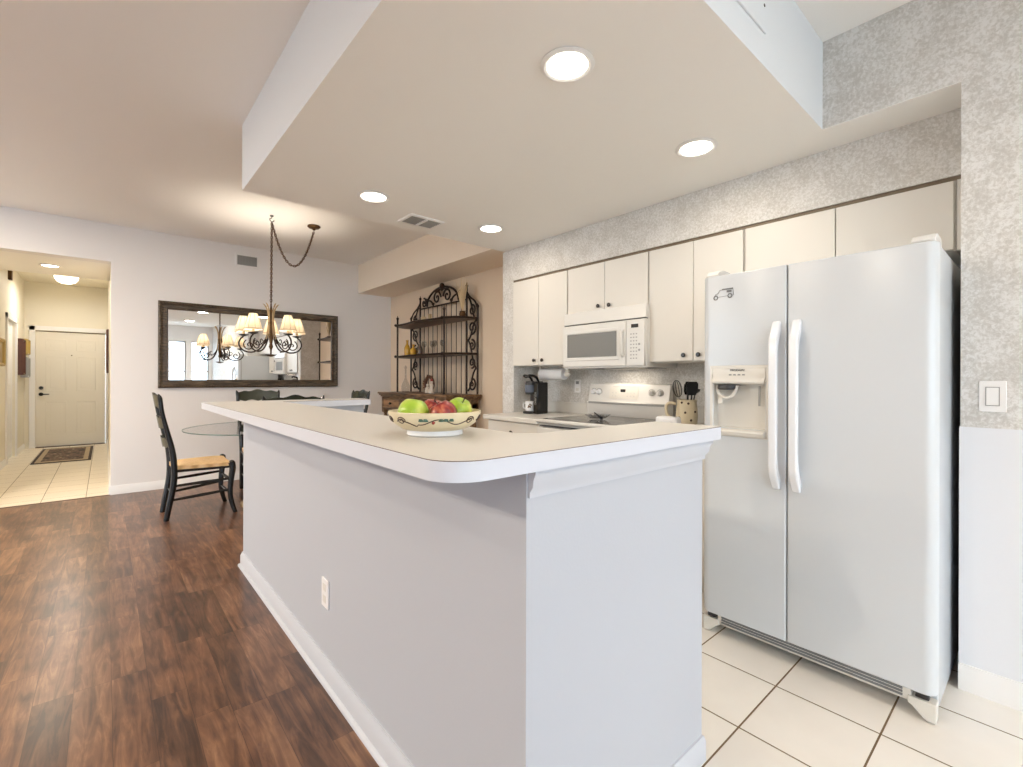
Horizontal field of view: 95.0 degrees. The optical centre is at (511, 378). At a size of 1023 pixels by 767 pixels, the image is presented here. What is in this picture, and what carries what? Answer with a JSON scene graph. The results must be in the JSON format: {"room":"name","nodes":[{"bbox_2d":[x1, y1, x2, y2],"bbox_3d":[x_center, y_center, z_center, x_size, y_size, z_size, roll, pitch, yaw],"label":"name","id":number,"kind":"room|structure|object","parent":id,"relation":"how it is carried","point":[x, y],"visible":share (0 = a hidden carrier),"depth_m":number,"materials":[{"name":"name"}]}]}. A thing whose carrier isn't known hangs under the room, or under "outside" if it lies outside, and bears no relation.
{"room":"kitchen","nodes":[
{"label":"kitchen","id":0,"kind":"room"},
{"bbox_2d":[0,269,23,461],"bbox_3d":[-6.785,-0.248,6.112,0.150,2.900,4.975,0,0,-41],"label":"wall","id":1,"kind":"structure","parent":0,"point":[11,292],"depth_m":7.23,"materials":[{"name":"beige paint"}]},
{"bbox_2d":[0,338,5,365],"bbox_3d":[-6.570,-0.347,6.017,0.050,0.360,0.600,0,0,-41],"label":"picture frame","id":2,"kind":"object","parent":1,"relation":"attached to","point":[2,341],"visible":1,"depth_m":6.21,"materials":[{"name":"gold metal"}]},
{"bbox_2d":[0,459,5,469],"bbox_3d":[-6.022,1.159,5.353,0.014,0.090,3.125,0,0,-41],"label":"baseboard","id":3,"kind":"structure","parent":1,"relation":"attached to","point":[3,463],"depth_m":6.33,"materials":[{"name":"white wood"}]},
{"bbox_2d":[8,270,12,280],"bbox_3d":[-7.193,-1.489,6.731,0.040,0.140,0.100,0,0,-41],"label":"door chime","id":4,"kind":"object","parent":1,"relation":"attached to","point":[10,273],"visible":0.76,"depth_m":6.70,"materials":[{"name":"brown wood"}]},
{"bbox_2d":[5,312,17,464],"bbox_3d":[-7.401,0.136,6.898,0.090,2.130,1.020,0,0,-41],"label":"door","id":5,"kind":"structure","parent":1,"relation":"in","point":[8,326],"depth_m":7.02,"materials":[{"name":"white wood"}]},
{"bbox_2d":[17,444,24,454],"bbox_3d":[-8.035,1.154,7.675,0.014,0.090,0.980,0,0,-41],"label":"baseboard","id":6,"kind":"structure","parent":1,"relation":"attached to","point":[21,448],"depth_m":7.68,"materials":[{"name":"white wood"}]},
{"bbox_2d":[18,338,25,374],"bbox_3d":[-7.885,-0.351,7.550,0.070,0.580,0.300,0,0,-41],"label":"picture frame","id":7,"kind":"object","parent":1,"relation":"attached to","point":[21,342],"visible":0.92,"depth_m":7.45,"materials":[{"name":"red wood"}]},
{"bbox_2d":[20,357,30,377],"bbox_3d":[-8.127,-0.191,7.843,0.090,0.340,0.340,0,0,-41],"label":"picture frame","id":8,"kind":"object","parent":1,"relation":"attached to","point":[28,360],"visible":0.66,"depth_m":7.75,"materials":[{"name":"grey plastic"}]},
{"bbox_2d":[24,339,30,354],"bbox_3d":[-8.126,-0.531,7.843,0.090,0.260,0.340,0,0,-41],"label":"picture frame","id":9,"kind":"object","parent":1,"relation":"attached to","point":[28,342],"visible":0.5,"depth_m":7.92,"materials":[{"name":"gold metal"}]},
{"bbox_2d":[0,443,108,507],"bbox_3d":[-6.732,1.252,6.161,2.700,0.100,5.275,0,0,-41],"label":"floor","id":10,"kind":"structure","parent":0,"point":[21,483],"depth_m":5.62,"materials":[{"name":"tile"}]},
{"bbox_2d":[30,446,92,464],"bbox_3d":[-7.090,1.195,7.455,0.635,0.010,1.850,0,0,-41],"label":"door mat","id":11,"kind":"object","parent":10,"relation":"on","point":[54,455],"visible":1,"depth_m":7.29,"materials":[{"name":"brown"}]},
{"bbox_2d":[0,251,110,280],"bbox_3d":[-5.057,-1.458,5.072,1.095,0.470,1.145,0,0,-41],"label":"ceiling","id":12,"kind":"structure","parent":0,"point":[12,261],"depth_m":5.10,"materials":[{"name":"white paint"}]},
{"bbox_2d":[38,263,60,267],"bbox_3d":[-4.967,-1.217,5.048,0.180,0.012,0.180,0,0,-41],"label":"recessed light","id":13,"kind":"object","parent":12,"relation":"in","point":[40,264],"visible":1,"depth_m":5.03,"materials":[{"name":"white glass"}]},
{"bbox_2d":[17,271,108,288],"bbox_3d":[-7.148,-1.729,6.650,2.700,0.100,3.980,0,0,-41],"label":"ceiling","id":14,"kind":"structure","parent":0,"point":[26,276],"depth_m":8.02,"materials":[{"name":"beige paint"}]},
{"bbox_2d":[54,275,78,283],"bbox_3d":[-7.130,-1.601,7.514,0.340,0.155,0.340,0,0,-41],"label":"dome light","id":15,"kind":"object","parent":14,"relation":"attached to","point":[62,279],"visible":0.56,"depth_m":7.44,"materials":[{"name":"white glass"}]},
{"bbox_2d":[24,281,107,448],"bbox_3d":[-8.406,-0.252,8.097,2.700,2.900,0.150,0,0,-41],"label":"wall","id":16,"kind":"structure","parent":0,"point":[45,304],"depth_m":8.32,"materials":[{"name":"beige paint"}]},
{"bbox_2d":[29,325,107,447],"bbox_3d":[-7.930,0.139,8.425,1.030,2.120,0.120,0,0,-41],"label":"door","id":17,"kind":"structure","parent":16,"relation":"in","point":[68,383],"depth_m":8.42,"materials":[{"name":"beige paint"}]},
{"bbox_2d":[108,272,110,466],"bbox_3d":[-5.844,-0.245,6.927,0.150,2.900,4.975,0,0,-41],"label":"wall","id":18,"kind":"structure","parent":0,"point":[109,288],"depth_m":6.20,"materials":[{"name":"beige paint"}]},
{"bbox_2d":[106,329,108,372],"bbox_3d":[-6.853,-0.458,7.954,0.030,0.720,0.600,0,0,-41],"label":"picture frame","id":19,"kind":"object","parent":18,"relation":"attached to","point":[107,330],"visible":0.98,"depth_m":7.73,"materials":[{"name":"brown wood"}]},
{"bbox_2d":[107,439,109,494],"bbox_3d":[-5.861,1.160,6.817,0.014,0.090,5.125,0,0,-41],"label":"baseboard","id":20,"kind":"structure","parent":18,"relation":"attached to","point":[107,439],"depth_m":5.79,"materials":[{"name":"white"}]},
{"bbox_2d":[0,480,378,766],"bbox_3d":[-1.043,1.267,0.207,8.000,0.100,11.175,0,0,-41],"label":"floor","id":21,"kind":"structure","parent":0,"point":[130,637],"depth_m":2.10,"materials":[{"name":"brown wood"}]},
{"bbox_2d":[0,495,108,508],"bbox_3d":[-4.591,1.206,4.526,1.095,0.004,0.040,0,0,-41],"label":"trim","id":22,"kind":"structure","parent":21,"relation":"on","point":[101,495],"depth_m":4.61,"materials":[{"name":"brown"}]},
{"bbox_2d":[152,392,236,521],"bbox_3d":[-2.892,0.668,4.270,0.609,1.100,0.520,0,0,-41],"label":"dining chair","id":23,"kind":"object","parent":21,"relation":"on","point":[173,466],"visible":1,"depth_m":4.18,"materials":[{"name":"black wood"}]},
{"bbox_2d":[182,421,243,506],"bbox_3d":[-2.349,0.839,4.662,1.525,0.750,1.525,0,0,-41],"label":"dining table","id":24,"kind":"object","parent":21,"relation":"on","point":[228,428],"visible":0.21,"depth_m":4.29,"materials":[{"name":"clear glass"}]},
{"bbox_2d":[236,389,279,488],"bbox_3d":[-2.710,0.669,5.140,0.520,1.100,0.609,0,0,-41],"label":"dining chair","id":25,"kind":"object","parent":21,"relation":"on","point":[257,394],"visible":0.17,"depth_m":5.25,"materials":[{"name":"black wood"}]},
{"bbox_2d":[262,395,323,400],"bbox_3d":[-1.849,0.671,3.840,0.520,1.100,0.609,0,0,-39],"label":"dining chair","id":26,"kind":"object","parent":21,"relation":"on","point":[292,397],"visible":0.04,"depth_m":3.60,"materials":[{"name":"black wood"}]},
{"bbox_2d":[351,390,369,412],"bbox_3d":[-1.906,0.671,5.125,0.609,1.100,0.520,0,0,-41],"label":"dining chair","id":27,"kind":"object","parent":21,"relation":"on","point":[363,394],"visible":0.1,"depth_m":5.29,"materials":[{"name":"black wood"}]},
{"bbox_2d":[378,391,481,427],"bbox_3d":[-1.045,0.695,5.693,0.480,1.045,1.630,0,0,-41],"label":"buffet table","id":28,"kind":"object","parent":21,"relation":"on","point":[390,400],"visible":0.29,"depth_m":5.52,"materials":[{"name":"brown wood"}]},
{"bbox_2d":[423,375,434,392],"bbox_3d":[-1.016,0.062,5.735,0.067,0.229,0.231,0,0,-41],"label":"ornament","id":29,"kind":"object","parent":28,"relation":"on","point":[426,386],"visible":0.79,"depth_m":5.72,"materials":[{"name":"ceramic"}]},
{"bbox_2d":[429,379,433,392],"bbox_3d":[-0.954,0.084,5.605,0.060,0.175,0.058,0,0,-41],"label":"figurine","id":30,"kind":"object","parent":28,"relation":"on","point":[431,380],"visible":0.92,"depth_m":5.59,"materials":[{"name":"white ceramic"}]},
{"bbox_2d":[394,283,478,393],"bbox_3d":[-1.003,-0.508,5.702,0.446,1.360,1.554,0,0,-41],"label":"rack","id":31,"kind":"object","parent":28,"relation":"on","point":[415,324],"visible":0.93,"depth_m":5.59,"materials":[{"name":"black metal"}]},
{"bbox_2d":[404,340,409,354],"bbox_3d":[-1.357,-0.399,6.101,0.077,0.207,0.076,0,0,-41],"label":"bottle","id":32,"kind":"object","parent":31,"relation":"on","point":[406,348],"visible":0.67,"depth_m":6.08,"materials":[{"name":"yellow glass"}]},
{"bbox_2d":[410,344,415,354],"bbox_3d":[-1.258,-0.367,6.002,0.077,0.144,0.076,0,0,-41],"label":"bottle","id":33,"kind":"object","parent":31,"relation":"on","point":[413,350],"visible":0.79,"depth_m":5.98,"materials":[{"name":"yellow glass"}]},
{"bbox_2d":[417,341,421,353],"bbox_3d":[-1.162,-0.385,5.953,0.064,0.180,0.063,0,0,-41],"label":"bottle","id":34,"kind":"object","parent":31,"relation":"on","point":[419,349],"visible":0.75,"depth_m":5.93,"materials":[{"name":"clear glass"}]},
{"bbox_2d":[397,353,476,358],"bbox_3d":[-1.014,-0.282,5.698,0.370,0.022,1.510,0,0,-41],"label":"shelf","id":35,"kind":"object","parent":31,"relation":"attached to","point":[429,355],"depth_m":5.47,"materials":[{"name":"brown wood"}]},
{"bbox_2d":[398,317,475,328],"bbox_3d":[-1.013,-0.682,5.698,0.370,0.022,1.510,0,0,-41],"label":"shelf","id":36,"kind":"object","parent":31,"relation":"attached to","point":[423,323],"depth_m":5.58,"materials":[{"name":"brown wood"}]},
{"bbox_2d":[456,280,467,315],"bbox_3d":[-0.555,-0.918,5.257,0.135,0.451,0.114,0,0,3],"label":"dried arrangement","id":37,"kind":"object","parent":31,"relation":"on","point":[462,295],"visible":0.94,"depth_m":5.24,"materials":[{"name":"beige plant"}]},
{"bbox_2d":[201,398,720,766],"bbox_3d":[-0.636,0.684,2.216,1.032,1.069,2.792,0,0,-41],"label":"breakfast bar","id":38,"kind":"object","parent":21,"relation":"on","point":[497,598],"visible":0.99,"depth_m":1.29,"materials":[{"name":"grey paint"}]},
{"bbox_2d":[322,576,328,609],"bbox_3d":[-0.755,0.868,1.900,0.008,0.115,0.072,0,0,-41],"label":"wall outlet","id":39,"kind":"object","parent":38,"relation":"attached to","point":[325,583],"visible":1,"depth_m":1.89,"materials":[{"name":"white plastic"}]},
{"bbox_2d":[388,408,480,436],"bbox_3d":[-0.207,0.117,1.274,0.249,0.065,0.249,0,0,-41],"label":"fruit bowl","id":40,"kind":"object","parent":38,"relation":"on","point":[416,424],"visible":0.96,"depth_m":1.18,"materials":[{"name":"white ceramic"}]},
{"bbox_2d":[398,396,428,412],"bbox_3d":[-0.262,0.086,1.255,0.082,0.079,0.082,0,0,-14],"label":"apple","id":41,"kind":"object","parent":40,"relation":"in","point":[414,405],"visible":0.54,"depth_m":1.23,"materials":[{"name":"green food"}]},
{"bbox_2d":[424,397,440,409],"bbox_3d":[-0.224,0.085,1.329,0.072,0.069,0.072,0,0,-18],"label":"apple","id":42,"kind":"object","parent":40,"relation":"in","point":[430,403],"visible":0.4,"depth_m":1.31,"materials":[{"name":"red food"}]},
{"bbox_2d":[429,400,456,412],"bbox_3d":[-0.182,0.093,1.247,0.075,0.071,0.076,0,0,-10],"label":"apple","id":43,"kind":"object","parent":40,"relation":"in","point":[445,406],"visible":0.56,"depth_m":1.22,"materials":[{"name":"red food"}]},
{"bbox_2d":[449,397,471,412],"bbox_3d":[-0.148,0.087,1.322,0.073,0.070,0.073,0,0,-14],"label":"apple","id":44,"kind":"object","parent":40,"relation":"in","point":[462,405],"visible":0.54,"depth_m":1.30,"materials":[{"name":"green food"}]},
{"bbox_2d":[201,399,720,482],"bbox_3d":[-0.635,0.170,2.216,1.032,0.038,2.792,0,0,-41],"label":"countertop","id":45,"kind":"structure","parent":38,"relation":"on","point":[435,471],"depth_m":1.07,"materials":[{"name":"grey laminate"}]},
{"bbox_2d":[0,206,390,485],"bbox_3d":[-4.748,-0.202,4.486,8.000,2.820,0.150,0,0,-41],"label":"wall","id":46,"kind":"structure","parent":0,"point":[148,267],"depth_m":5.25,"materials":[{"name":"white paint"}]},
{"bbox_2d":[110,472,238,494],"bbox_3d":[-2.980,1.167,5.913,3.155,0.090,0.014,0,0,-41],"label":"baseboard","id":47,"kind":"structure","parent":46,"relation":"attached to","point":[146,486],"depth_m":5.10,"materials":[{"name":"white wood"}]},
{"bbox_2d":[235,253,258,268],"bbox_3d":[-3.215,-1.433,5.706,0.260,0.160,0.010,0,0,-41],"label":"air vent","id":48,"kind":"object","parent":46,"relation":"in","point":[241,260],"visible":1,"depth_m":5.70,"materials":[{"name":"white metal"}]},
{"bbox_2d":[158,300,337,387],"bbox_3d":[-3.119,-0.377,5.768,1.965,0.958,0.044,0,0,-41],"label":"wall mirror","id":49,"kind":"object","parent":46,"relation":"attached to","point":[198,347],"visible":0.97,"depth_m":5.60,"materials":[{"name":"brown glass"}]},
{"bbox_2d":[0,0,911,264],"bbox_3d":[-1.085,-1.653,0.264,8.000,0.100,11.325,0,0,-41],"label":"ceiling","id":50,"kind":"structure","parent":0,"point":[127,113],"depth_m":2.81,"materials":[{"name":"white paint"}]},
{"bbox_2d":[234,215,320,356],"bbox_3d":[-2.303,-0.911,4.692,0.771,1.390,0.630,0,0,-41],"label":"chandelier","id":51,"kind":"object","parent":50,"relation":"hanging from","point":[251,323],"visible":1,"depth_m":4.60,"materials":[{"name":"brown metal"}]},
{"bbox_2d":[358,234,503,296],"bbox_3d":[-0.971,-1.403,5.629,0.500,0.400,3.065,0,0,-41],"label":"soffit","id":52,"kind":"structure","parent":50,"relation":"attached to","point":[428,260],"depth_m":5.42,"materials":[{"name":"beige paint"}]},
{"bbox_2d":[503,250,539,412],"bbox_3d":[0.097,0.017,4.469,0.340,2.406,0.156,0,0,-41],"label":"wall","id":53,"kind":"structure","parent":0,"point":[514,395],"depth_m":4.36,"materials":[{"name":"paint"}]},
{"bbox_2d":[242,0,837,251],"bbox_3d":[0.124,-1.393,2.802,2.547,0.414,2.643,0,0,-41],"label":"ceiling","id":54,"kind":"structure","parent":0,"point":[447,110],"depth_m":2.10,"materials":[{"name":"white paint"}]},
{"bbox_2d":[357,190,389,202],"bbox_3d":[-0.897,-1.182,3.050,0.204,0.012,0.204,0,0,-41],"label":"recessed light","id":55,"kind":"object","parent":54,"relation":"in","point":[372,196],"visible":1,"depth_m":3.04,"materials":[{"name":"white glass"}]},
{"bbox_2d":[397,213,444,229],"bbox_3d":[-0.680,-1.180,3.537,0.290,0.016,0.210,0,0,-41],"label":"ceiling vent","id":56,"kind":"object","parent":54,"relation":"in","point":[412,219],"visible":1,"depth_m":3.52,"materials":[{"name":"white metal"}]},
{"bbox_2d":[478,224,503,232],"bbox_3d":[-0.161,-1.180,3.691,0.204,0.012,0.204,0,0,-41],"label":"recessed light","id":57,"kind":"object","parent":54,"relation":"in","point":[487,228],"visible":1,"depth_m":3.68,"materials":[{"name":"white glass"}]},
{"bbox_2d":[540,46,594,82],"bbox_3d":[0.210,-1.179,1.767,0.204,0.012,0.204,0,0,-41],"label":"recessed light","id":58,"kind":"object","parent":54,"relation":"in","point":[566,64],"visible":1,"depth_m":1.76,"materials":[{"name":"white glass"}]},
{"bbox_2d":[675,138,717,157],"bbox_3d":[0.943,-1.177,2.396,0.204,0.012,0.204,0,0,-41],"label":"recessed light","id":59,"kind":"object","parent":54,"relation":"in","point":[696,147],"visible":1,"depth_m":2.38,"materials":[{"name":"white glass"}]},
{"bbox_2d":[736,0,766,33],"bbox_3d":[0.711,-1.421,1.555,0.665,0.235,0.010,0,0,-41],"label":"access panel","id":60,"kind":"object","parent":54,"relation":"attached to","point":[756,9],"visible":1,"depth_m":1.72,"materials":[{"name":"white paint"}]},
{"bbox_2d":[391,264,960,428],"bbox_3d":[0.282,-0.189,4.653,0.180,2.820,6.185,0,0,-41],"label":"wall","id":61,"kind":"structure","parent":0,"point":[486,287],"depth_m":5.26,"materials":[{"name":"beige paint"}]},
{"bbox_2d":[513,270,567,366],"bbox_3d":[0.355,-0.497,4.139,0.379,0.765,0.670,0,0,-41],"label":"upper cabinet","id":62,"kind":"object","parent":61,"relation":"attached to","point":[540,304],"visible":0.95,"depth_m":4.02,"materials":[{"name":"white wood"}]},
{"bbox_2d":[538,366,570,379],"bbox_3d":[0.377,-0.052,4.115,0.100,0.122,0.365,0,0,-41],"label":"paper towel holder","id":63,"kind":"object","parent":62,"relation":"attached to","point":[554,373],"visible":0.99,"depth_m":4.07,"materials":[{"name":"white paper"}]},
{"bbox_2d":[548,401,587,413],"bbox_3d":[0.487,0.258,4.260,0.021,0.098,0.669,0,0,-41],"label":"backsplash","id":64,"kind":"structure","parent":61,"relation":"attached to","point":[553,406],"depth_m":4.22,"materials":[{"name":"laminate"}]},
{"bbox_2d":[575,380,580,392],"bbox_3d":[0.586,0.064,4.157,0.009,0.115,0.070,0,0,-41],"label":"wall outlet","id":65,"kind":"object","parent":61,"relation":"attached to","point":[577,382],"visible":1,"depth_m":4.15,"materials":[{"name":"white plastic"}]},
{"bbox_2d":[568,252,648,313],"bbox_3d":[0.821,-0.678,3.603,0.379,0.400,0.741,0,0,-41],"label":"upper cabinet","id":66,"kind":"object","parent":61,"relation":"attached to","point":[620,282],"visible":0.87,"depth_m":3.46,"materials":[{"name":"white wood"}]},
{"bbox_2d":[563,303,676,369],"bbox_3d":[0.798,-0.294,3.575,0.448,0.438,0.753,0,0,-41],"label":"microwave","id":67,"kind":"object","parent":66,"relation":"attached to","point":[618,338],"visible":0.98,"depth_m":3.39,"materials":[{"name":"white plastic"},{"name":"dark glass"}]},
{"bbox_2d":[564,303,649,325],"bbox_3d":[0.681,-0.466,3.473,0.046,0.095,0.753,0,0,-41],"label":"vent hood","id":68,"kind":"object","parent":67,"relation":"attached to","point":[640,312],"depth_m":3.40,"materials":[{"name":"white"}]},
{"bbox_2d":[649,229,744,363],"bbox_3d":[1.272,-0.494,3.082,0.379,0.765,0.631,0,0,-41],"label":"upper cabinet","id":69,"kind":"object","parent":61,"relation":"attached to","point":[677,273],"visible":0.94,"depth_m":3.02,"materials":[{"name":"white wood"}]},
{"bbox_2d":[745,180,960,270],"bbox_3d":[1.785,-0.720,2.509,0.355,0.310,0.898,0,0,-41],"label":"upper cabinet","id":70,"kind":"object","parent":61,"relation":"attached to","point":[894,220],"visible":0.6,"depth_m":2.31,"materials":[{"name":"white"}]},
{"bbox_2d":[957,179,960,250],"bbox_3d":[1.976,-0.720,2.055,0.024,0.310,0.034,0,0,-41],"label":"trim","id":71,"kind":"structure","parent":70,"relation":"attached to","point":[958,180],"depth_m":2.06,"materials":[{"name":"white"}]},
{"bbox_2d":[513,108,960,280],"bbox_3d":[1.126,-1.039,3.273,0.355,0.289,2.996,0,0,-41],"label":"soffit","id":72,"kind":"structure","parent":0,"point":[927,150],"depth_m":2.61,"materials":[{"name":"paint"}]},
{"bbox_2d":[514,175,960,282],"bbox_3d":[1.129,-0.885,3.278,0.344,0.017,2.992,0,0,-41],"label":"trim","id":73,"kind":"structure","parent":72,"relation":"attached to","point":[954,178],"depth_m":2.61,"materials":[{"name":"white wood"}]},
{"bbox_2d":[700,592,1022,766],"bbox_3d":[1.988,1.275,0.833,2.600,0.100,8.150,0,0,-41],"label":"floor","id":74,"kind":"structure","parent":0,"point":[764,704],"depth_m":1.68,"materials":[{"name":"tile"}]},
{"bbox_2d":[488,419,539,432],"bbox_3d":[0.242,0.784,4.029,0.683,0.873,0.630,0,0,-41],"label":"base cabinet","id":75,"kind":"object","parent":74,"relation":"on","point":[499,425],"visible":0.19,"depth_m":3.81,"materials":[{"name":"white wood"}]},
{"bbox_2d":[483,401,587,423],"bbox_3d":[0.233,0.277,4.039,0.694,0.137,0.669,0,0,-41],"label":"countertop","id":76,"kind":"structure","parent":75,"relation":"on","point":[555,408],"depth_m":4.05,"materials":[{"name":"laminate"}]},
{"bbox_2d":[523,374,547,413],"bbox_3d":[0.203,0.133,4.136,0.176,0.346,0.164,0,0,-41],"label":"coffee maker","id":77,"kind":"object","parent":76,"relation":"on","point":[538,390],"visible":0.99,"depth_m":4.09,"materials":[{"name":"black plastic"}]},
{"bbox_2d":[522,401,532,410],"bbox_3d":[0.151,0.240,4.143,0.078,0.085,0.111,0,0,-41],"label":"coffee mug","id":78,"kind":"object","parent":77,"relation":"on","point":[529,404],"visible":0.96,"depth_m":4.10,"materials":[{"name":"white ceramic"}]},
{"bbox_2d":[535,383,672,432],"bbox_3d":[0.664,0.608,3.464,0.716,1.147,0.757,0,0,-41],"label":"range","id":79,"kind":"object","parent":74,"relation":"on","point":[625,403],"visible":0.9,"depth_m":3.54,"materials":[{"name":"white metal"}]},
{"bbox_2d":[537,424,580,432],"bbox_3d":[0.426,0.683,3.257,0.086,0.676,0.747,0,0,-41],"label":"sink","id":80,"kind":"object","parent":79,"relation":"in","point":[543,428],"depth_m":3.42,"materials":[{"name":"white metal"}]},
{"bbox_2d":[535,415,655,427],"bbox_3d":[0.669,0.312,3.468,0.645,0.028,0.757,0,0,-41],"label":"cooktop","id":81,"kind":"object","parent":79,"relation":"in","point":[581,421],"depth_m":3.41,"materials":[{"name":"glass"}]},
{"bbox_2d":[702,459,703,592],"bbox_3d":[1.166,0.787,2.964,0.683,0.873,0.630,0,0,-41],"label":"base cabinet","id":82,"kind":"object","parent":74,"relation":"on","point":[703,459],"visible":0.02,"depth_m":2.60,"materials":[{"name":"white"}]},
{"bbox_2d":[696,409,704,424],"bbox_3d":[1.167,0.280,2.962,0.694,0.137,0.648,0,0,-41],"label":"countertop","id":83,"kind":"structure","parent":82,"relation":"on","point":[701,412],"depth_m":3.27,"materials":[{"name":"laminate"}]},
{"bbox_2d":[656,416,680,422],"bbox_3d":[0.980,0.271,2.930,0.100,0.073,0.165,0,0,-41],"label":"butter dish","id":84,"kind":"object","parent":83,"relation":"on","point":[671,419],"visible":0.39,"depth_m":2.89,"materials":[{"name":"white ceramic"}]},
{"bbox_2d":[665,399,697,424],"bbox_3d":[1.157,0.223,3.165,0.145,0.170,0.198,0,0,-41],"label":"pitcher","id":85,"kind":"object","parent":83,"relation":"on","point":[687,410],"visible":0.9,"depth_m":3.09,"materials":[{"name":"brown ceramic"}]},
{"bbox_2d":[672,380,681,399],"bbox_3d":[1.122,0.148,3.171,0.065,0.281,0.061,0,0,-14],"label":"whisk","id":86,"kind":"object","parent":85,"relation":"in","point":[675,380],"visible":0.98,"depth_m":3.17,"materials":[{"name":"silver metal"}]},
{"bbox_2d":[686,382,697,399],"bbox_3d":[1.192,0.154,3.104,0.076,0.270,0.041,0,0,0],"label":"spatula","id":87,"kind":"object","parent":85,"relation":"in","point":[692,387],"visible":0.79,"depth_m":3.09,"materials":[{"name":"black plastic"}]},
{"bbox_2d":[703,233,960,723],"bbox_3d":[1.497,0.345,2.214,0.876,1.746,0.860,0,0,-41],"label":"refrigerator","id":88,"kind":"object","parent":74,"relation":"on","point":[832,384],"visible":0.98,"depth_m":1.87,"materials":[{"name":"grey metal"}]},
{"bbox_2d":[713,287,733,299],"bbox_3d":[0.997,-0.399,2.207,0.005,0.051,0.097,0,0,-41],"label":"magnet","id":89,"kind":"object","parent":88,"relation":"attached to","point":[727,289],"visible":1,"depth_m":2.19,"materials":[{"name":"grey metal"}]},
{"bbox_2d":[823,0,960,128],"bbox_3d":[1.870,-1.389,2.251,0.630,0.412,0.477,0,0,-41],"label":"wall niche header","id":90,"kind":"structure","parent":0,"point":[908,51],"depth_m":2.03,"materials":[{"name":"paint"}]},
{"bbox_2d":[823,82,960,145],"bbox_3d":[1.870,-1.182,2.251,0.629,0.002,0.477,0,0,-41],"label":"soffit","id":91,"kind":"object","parent":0,"point":[948,98],"visible":0.36,"depth_m":2.10,"materials":[{"name":"white paint"}]},
{"bbox_2d":[959,0,1022,682],"bbox_3d":[3.663,-0.180,0.291,0.784,2.820,4.843,0,0,-41],"label":"wall","id":92,"kind":"structure","parent":0,"point":[991,30],"depth_m":1.80,"materials":[{"name":"paint"}]},
{"bbox_2d":[958,662,1022,711],"bbox_3d":[3.357,1.179,0.029,0.016,0.100,4.843,0,0,-41],"label":"baseboard","id":93,"kind":"structure","parent":92,"relation":"attached to","point":[993,687],"depth_m":1.79,"materials":[{"name":"white"}]},
{"bbox_2d":[979,381,1006,411],"bbox_3d":[1.839,0.067,1.793,0.012,0.119,0.075,0,0,-41],"label":"light switch","id":94,"kind":"object","parent":92,"relation":"attached to","point":[992,394],"visible":1,"depth_m":1.79,"materials":[{"name":"white plastic"}]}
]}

